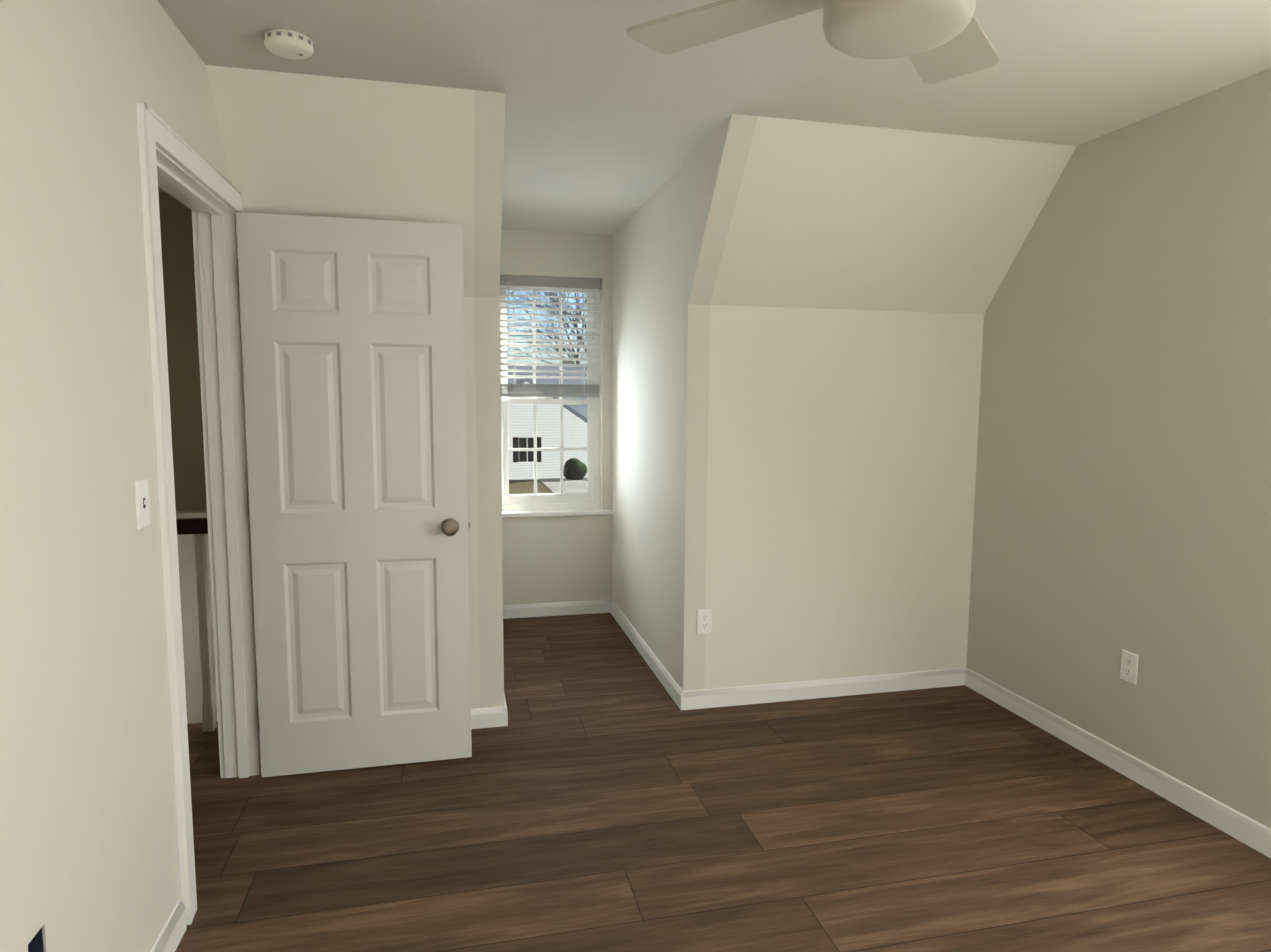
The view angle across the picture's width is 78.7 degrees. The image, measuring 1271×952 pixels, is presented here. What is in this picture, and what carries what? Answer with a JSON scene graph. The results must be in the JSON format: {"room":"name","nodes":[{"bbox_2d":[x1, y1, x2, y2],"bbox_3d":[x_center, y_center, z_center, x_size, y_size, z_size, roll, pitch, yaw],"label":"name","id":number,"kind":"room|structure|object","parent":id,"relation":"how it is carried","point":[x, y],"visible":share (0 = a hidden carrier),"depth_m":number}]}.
{"room":"empty bedroom","nodes":[
{"label":"empty bedroom","id":0,"kind":"room"},
{"bbox_2d":[0,0,231,951],"bbox_3d":[-1.222,0.013,1.762,0.120,2.430,6.220,-1,6,-13],"label":"wall","id":1,"kind":"structure","parent":0,"point":[89,855],"depth_m":1.56},
{"bbox_2d":[28,927,43,951],"bbox_3d":[-1.093,0.859,1.359,0.071,0.106,0.056,-1,6,-13],"label":"electrical outlet box","id":2,"kind":"object","parent":1,"relation":"attached to","point":[35,944],"visible":0.32,"depth_m":1.39},
{"bbox_2d":[134,478,150,528],"bbox_3d":[-1.171,0.065,1.852,0.018,0.114,0.070,-1,6,-13],"label":"light switch","id":3,"kind":"object","parent":1,"relation":"attached to","point":[142,499],"visible":1,"depth_m":1.84},
{"bbox_2d":[151,900,186,951],"bbox_3d":[-0.847,1.318,0.541,0.014,0.085,3.125,-1,6,-13],"label":"baseboard","id":4,"kind":"structure","parent":1,"relation":"attached to","point":[174,929],"depth_m":1.97},
{"bbox_2d":[136,102,260,924],"bbox_3d":[-1.368,0.108,2.399,0.162,2.115,0.926,-1,6,-13],"label":"door frame","id":5,"kind":"structure","parent":1,"relation":"attached to","point":[217,244],"depth_m":2.70},
{"bbox_2d":[236,212,471,776],"bbox_3d":[-1.011,0.096,2.863,0.781,2.030,0.174,-1,6,-13],"label":"door","id":6,"kind":"structure","parent":1,"relation":"in","point":[353,340],"depth_m":2.84},
{"bbox_2d":[158,192,206,511],"bbox_3d":[-2.591,0.019,4.054,1.508,2.920,0.080,-1,6,-13],"label":"wall","id":7,"kind":"structure","parent":0,"point":[176,230],"depth_m":4.00},
{"bbox_2d":[176,511,217,723],"bbox_3d":[-2.537,1.551,3.719,1.612,2.760,0.060,-1,6,-13],"label":"wall","id":8,"kind":"structure","parent":0,"point":[190,619],"depth_m":3.70},
{"bbox_2d":[206,65,474,296],"bbox_3d":[-1.025,-1.084,2.860,0.838,0.765,0.716,-1,6,-13],"label":"wall","id":9,"kind":"structure","parent":0,"point":[311,145],"depth_m":2.65},
{"bbox_2d":[474,90,505,707],"bbox_3d":[-0.737,-0.187,3.764,0.100,2.430,2.160,-1,6,-13],"label":"wall","id":10,"kind":"structure","parent":0,"point":[489,127],"depth_m":3.19},
{"bbox_2d":[500,229,612,604],"bbox_3d":[-0.563,-0.313,5.010,1.005,2.430,0.200,-1,6,-13],"label":"wall","id":11,"kind":"structure","parent":0,"point":[548,559],"depth_m":4.97},
{"bbox_2d":[499,285,599,510],"bbox_3d":[-0.565,-0.518,5.003,0.670,1.483,0.085,-1,6,-13],"label":"alcove window","id":12,"kind":"structure","parent":11,"relation":"in","point":[589,499],"depth_m":5.01},
{"bbox_2d":[499,275,600,396],"bbox_3d":[-0.543,-0.873,4.880,0.654,0.745,0.078,-1,6,-13],"label":"blinds","id":13,"kind":"object","parent":12,"relation":"attached to","point":[547,281],"visible":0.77,"depth_m":4.87},
{"bbox_2d":[503,600,606,618],"bbox_3d":[-0.553,0.865,5.023,0.750,0.085,0.014,-1,6,-13],"label":"baseboard","id":14,"kind":"structure","parent":11,"relation":"attached to","point":[592,606],"depth_m":5.02},
{"bbox_2d":[502,509,612,517],"bbox_3d":[-0.548,0.239,4.986,0.803,0.026,0.107,-1,6,-13],"label":"sill","id":15,"kind":"structure","parent":11,"relation":"attached to","point":[542,513],"depth_m":4.96},
{"bbox_2d":[612,114,757,690],"bbox_3d":[0.145,-0.203,3.968,0.100,2.430,2.160,-1,6,-13],"label":"wall","id":16,"kind":"structure","parent":0,"point":[670,234],"depth_m":3.67},
{"bbox_2d":[607,599,686,709],"bbox_3d":[0.026,0.940,4.317,0.014,0.085,1.658,-1,6,-13],"label":"baseboard","id":17,"kind":"structure","parent":16,"relation":"attached to","point":[679,696],"depth_m":4.06},
{"bbox_2d":[157,0,1270,234],"bbox_3d":[-0.410,-1.285,1.829,5.242,0.150,6.240,-1,6,-13],"label":"ceiling","id":18,"kind":"structure","parent":0,"point":[611,126],"depth_m":2.42},
{"bbox_2d":[263,29,313,59],"bbox_3d":[-0.994,-1.233,2.224,0.134,0.041,0.133,-1,6,-13],"label":"smoke detector","id":19,"kind":"object","parent":18,"relation":"attached to","point":[288,44],"visible":1,"depth_m":2.19},
{"bbox_2d":[627,0,998,83],"bbox_3d":[0.488,-0.992,1.429,0.921,0.343,0.921,-1,6,-13],"label":"ceiling fan","id":20,"kind":"object","parent":18,"relation":"hanging from","point":[936,41],"visible":1,"depth_m":1.56},
{"bbox_2d":[175,613,1270,951],"bbox_3d":[-0.424,1.306,2.092,5.242,0.200,6.240,-1,6,-13],"label":"floor","id":21,"kind":"structure","parent":0,"point":[601,793],"depth_m":2.50},
{"bbox_2d":[176,518,216,731],"bbox_3d":[-2.412,0.637,3.107,1.608,0.905,0.068,-1,6,-13],"label":"railing","id":22,"kind":"object","parent":21,"relation":"on","point":[197,528],"visible":0.12,"depth_m":3.23},
{"bbox_2d":[464,297,983,708],"bbox_3d":[0.171,0.130,3.489,3.410,1.865,0.120,-1,6,-13],"label":"wall","id":23,"kind":"structure","parent":0,"point":[842,462],"depth_m":3.60},
{"bbox_2d":[471,703,506,728],"bbox_3d":[-1.018,1.044,3.236,0.908,0.085,0.014,-1,6,-13],"label":"baseboard","id":24,"kind":"structure","parent":23,"relation":"attached to","point":[488,717],"depth_m":3.32},
{"bbox_2d":[696,608,711,633],"bbox_3d":[0.312,0.659,3.509,0.070,0.114,0.008,-1,6,-13],"label":"electrical outlet","id":25,"kind":"object","parent":23,"relation":"attached to","point":[704,621],"visible":1,"depth_m":3.51},
{"bbox_2d":[687,668,962,709],"bbox_3d":[0.930,1.009,3.687,1.410,0.085,0.014,-1,6,-13],"label":"baseboard","id":26,"kind":"structure","parent":23,"relation":"attached to","point":[824,688],"depth_m":3.67},
{"bbox_2d":[710,116,1075,313],"bbox_3d":[1.125,-1.123,3.357,1.567,0.765,0.716,-1,6,-13],"label":"ceiling","id":27,"kind":"structure","parent":0,"point":[838,216],"depth_m":3.21},
{"bbox_2d":[966,68,1270,828],"bbox_3d":[2.233,0.040,1.692,0.200,2.430,4.516,-1,6,-13],"label":"wall","id":28,"kind":"structure","parent":0,"point":[1123,486],"depth_m":2.83},
{"bbox_2d":[963,668,1270,857],"bbox_3d":[2.123,1.208,1.787,0.014,0.085,4.276,-1,6,-13],"label":"baseboard","id":29,"kind":"structure","parent":28,"relation":"attached to","point":[1245,829],"depth_m":2.89},
{"bbox_2d":[1120,649,1138,684],"bbox_3d":[1.855,0.719,2.914,0.008,0.114,0.070,-1,6,-13],"label":"electrical outlet","id":30,"kind":"object","parent":28,"relation":"attached to","point":[1129,666],"visible":1,"depth_m":2.91},
{"label":"outside","id":31,"kind":"structure","parent":0,"visible":0},
{"bbox_2d":[509,479,551,493],"bbox_3d":[0.586,4.870,0.217,500.000,0.500,500.000,-1,6,-13],"label":"lawn","id":32,"kind":"structure","parent":31,"point":[514,484],"depth_m":39.56},
{"bbox_2d":[507,290,585,363],"bbox_3d":[9.906,-11.734,49.501,122.770,22.692,61.366,-1,6,-13],"label":"trees","id":33,"kind":"object","parent":32,"relation":"on","point":[563,313],"depth_m":62.31},
{"bbox_2d":[507,360,586,479],"bbox_3d":[-11.064,-3.856,47.634,17.800,7.150,12.000,-1,6,-13],"label":"house","id":34,"kind":"structure","parent":32,"relation":"on","point":[529,463],"depth_m":43.46},
{"bbox_2d":[539,478,586,493],"bbox_3d":[-73.442,5.923,-16.953,248.000,0.050,400.000,-1,6,-13],"label":"street","id":35,"kind":"structure","parent":32,"relation":"on","point":[571,484],"depth_m":40.23},
{"bbox_2d":[563,458,586,479],"bbox_3d":[10.425,0.121,40.036,50.344,1.631,14.706,-1,6,-13],"label":"shrubs","id":36,"kind":"object","parent":32,"relation":"on","point":[572,466],"depth_m":42.71}
]}

